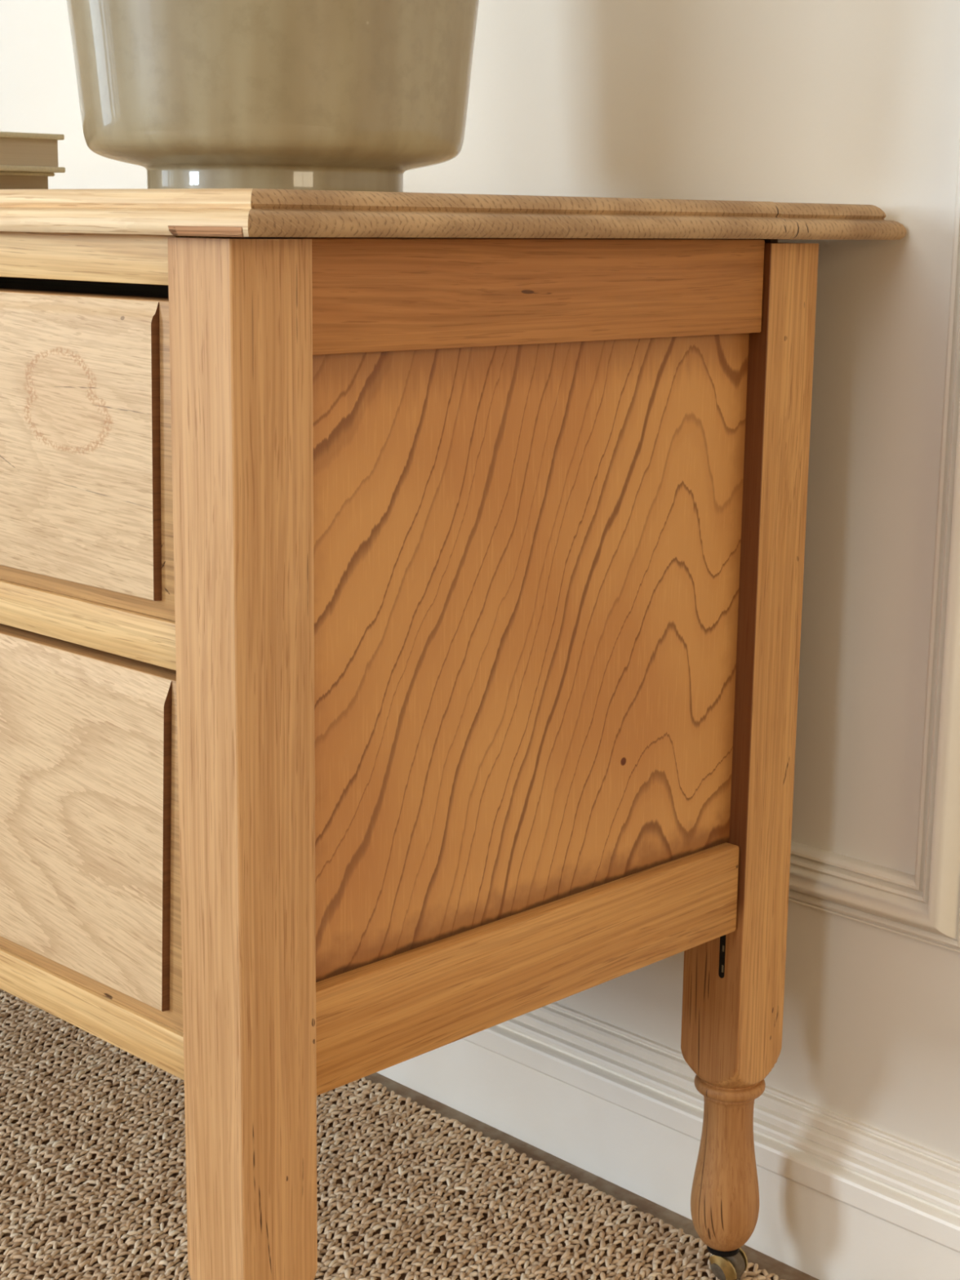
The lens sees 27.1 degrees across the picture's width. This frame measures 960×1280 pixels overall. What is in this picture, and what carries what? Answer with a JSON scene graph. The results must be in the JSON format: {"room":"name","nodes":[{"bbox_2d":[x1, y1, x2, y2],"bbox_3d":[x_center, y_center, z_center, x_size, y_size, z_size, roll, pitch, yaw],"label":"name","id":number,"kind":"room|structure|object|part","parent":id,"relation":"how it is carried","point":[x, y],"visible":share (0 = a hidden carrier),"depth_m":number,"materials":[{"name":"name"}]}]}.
{"room":"bedroom","nodes":[
{"label":"bedroom","id":0,"kind":"room"},
{"bbox_2d":[0,0,959,1161],"bbox_3d":[0.515,-0.729,1.042,0.121,2.508,7.000,-11,16,-43],"label":"wall","id":1,"kind":"structure","parent":0,"point":[800,101],"depth_m":1.38,"materials":[{"name":"beige paint"}]},
{"bbox_2d":[376,1002,959,1279],"bbox_3d":[0.432,0.444,1.256,0.026,0.122,6.450,-11,16,-43],"label":"baseboard","id":2,"kind":"structure","parent":1,"relation":"attached to","point":[842,1197],"depth_m":1.53,"materials":[{"name":"white paint"}]},
{"bbox_2d":[788,129,959,952],"bbox_3d":[-0.190,-0.801,1.666,0.021,1.831,1.508,-11,16,-43],"label":"trim","id":3,"kind":"structure","parent":1,"relation":"attached to","point":[924,906],"depth_m":1.32,"materials":[{"name":"paint"}]},
{"bbox_2d":[364,1072,818,1279],"bbox_3d":[-0.668,0.753,0.143,6.800,0.050,3.550,12,16,43],"label":"floor","id":4,"kind":"structure","parent":0,"point":[784,1271],"depth_m":1.60,"materials":[{"name":"wood"}]},
{"bbox_2d":[0,988,784,1279],"bbox_3d":[-0.674,0.729,0.131,6.600,0.004,3.330,12,16,43],"label":"carpet","id":5,"kind":"object","parent":4,"relation":"on","point":[93,1156],"visible":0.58,"depth_m":1.55,"materials":[{"name":"brown carpet"}]},
{"bbox_2d":[0,188,906,1279],"bbox_3d":[-0.327,0.038,1.566,1.144,0.755,0.547,12,16,43],"label":"dresser","id":6,"kind":"object","parent":5,"relation":"on","point":[401,593],"visible":1,"depth_m":1.10,"materials":[{"name":"brown wood"}]},
{"bbox_2d":[0,171,54,189],"bbox_3d":[-0.461,-0.351,1.527,0.154,0.019,0.215,12,16,43],"label":"book","id":7,"kind":"object","parent":6,"relation":"on","point":[8,180],"visible":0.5,"depth_m":1.53,"materials":[{"name":"brown paper"}]},
{"bbox_2d":[0,131,65,173],"bbox_3d":[-0.453,-0.373,1.514,0.156,0.029,0.220,12,16,43],"label":"book","id":8,"kind":"object","parent":7,"relation":"on","point":[24,152],"visible":0.96,"depth_m":1.52,"materials":[{"name":"beige paper"}]},
{"bbox_3d":[-0.193,-0.222,1.646,0.953,0.158,0.012,12,16,43],"label":"drawer","id":9,"kind":"part","parent":6,"relation":"part of","materials":[{"name":"brown wood"}]},
{"bbox_3d":[-0.492,-0.165,1.347,0.978,0.162,0.026,12,16,43],"label":"drawer","id":10,"kind":"part","parent":6,"relation":"part of","materials":[{"name":"brown wood"}]},
{"bbox_3d":[-0.491,-0.073,1.370,0.988,0.025,0.038,12,16,43],"label":"rail","id":11,"kind":"part","parent":6,"relation":"part of","materials":[{"name":"brown wood"}]},
{"bbox_3d":[-0.495,0.041,1.391,0.978,0.195,0.026,12,16,43],"label":"drawer","id":12,"kind":"part","parent":6,"relation":"part of","materials":[{"name":"brown wood"}]},
{"bbox_3d":[-0.494,0.148,1.416,0.988,0.025,0.038,12,16,43],"label":"rail","id":13,"kind":"part","parent":6,"relation":"part of","materials":[{"name":"brown wood"}]},
{"bbox_3d":[-0.489,-0.265,1.329,0.988,0.025,0.038,12,16,43],"label":"rail","id":14,"kind":"part","parent":6,"relation":"part of","materials":[{"name":"brown wood"}]},
{"bbox_3d":[-0.122,0.148,1.051,0.050,0.706,0.052,12,16,43],"label":"leg","id":15,"kind":"part","parent":6,"relation":"part of","materials":[{"name":"brown wood"}]},
{"bbox_2d":[66,0,479,192],"bbox_3d":[-0.130,-0.410,1.254,0.277,0.256,0.277,2,12,5],"label":"pot","id":16,"kind":"object","parent":6,"relation":"on","point":[308,95],"visible":0.84,"depth_m":1.17,"materials":[{"name":"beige ceramic"}]},
{"bbox_3d":[-0.175,-0.120,1.688,1.020,0.448,0.008,12,16,43],"label":"panel","id":17,"kind":"part","parent":6,"relation":"part of","materials":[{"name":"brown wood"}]},
{"bbox_3d":[0.037,-0.198,1.125,0.022,0.058,0.380,12,16,43],"label":"rail","id":18,"kind":"part","parent":6,"relation":"part of","materials":[{"name":"brown wood"}]},
{"bbox_3d":[0.032,0.191,1.207,0.022,0.061,0.380,12,16,43],"label":"rail","id":19,"kind":"part","parent":6,"relation":"part of","materials":[{"name":"brown wood"}]},
{"bbox_3d":[0.034,-0.004,1.170,0.008,0.349,0.385,12,16,43],"label":"panel","id":20,"kind":"part","parent":6,"relation":"part of","materials":[{"name":"brown wood"}]},
{"bbox_3d":[0.166,0.205,1.351,0.004,0.052,0.003,12,16,43],"label":"iron slot plate","id":21,"kind":"part","parent":6,"relation":"part of","materials":[{"name":"black metal"}]},
{"bbox_3d":[0.174,0.437,1.424,0.023,0.010,0.023,12,16,43],"label":"castor plate","id":22,"kind":"part","parent":6,"relation":"part of","materials":[{"name":"metal"}]},
{"bbox_3d":[0.178,0.089,1.350,0.050,0.704,0.052,12,16,43],"label":"leg","id":23,"kind":"part","parent":6,"relation":"part of","materials":[{"name":"brown wood"}]}
]}

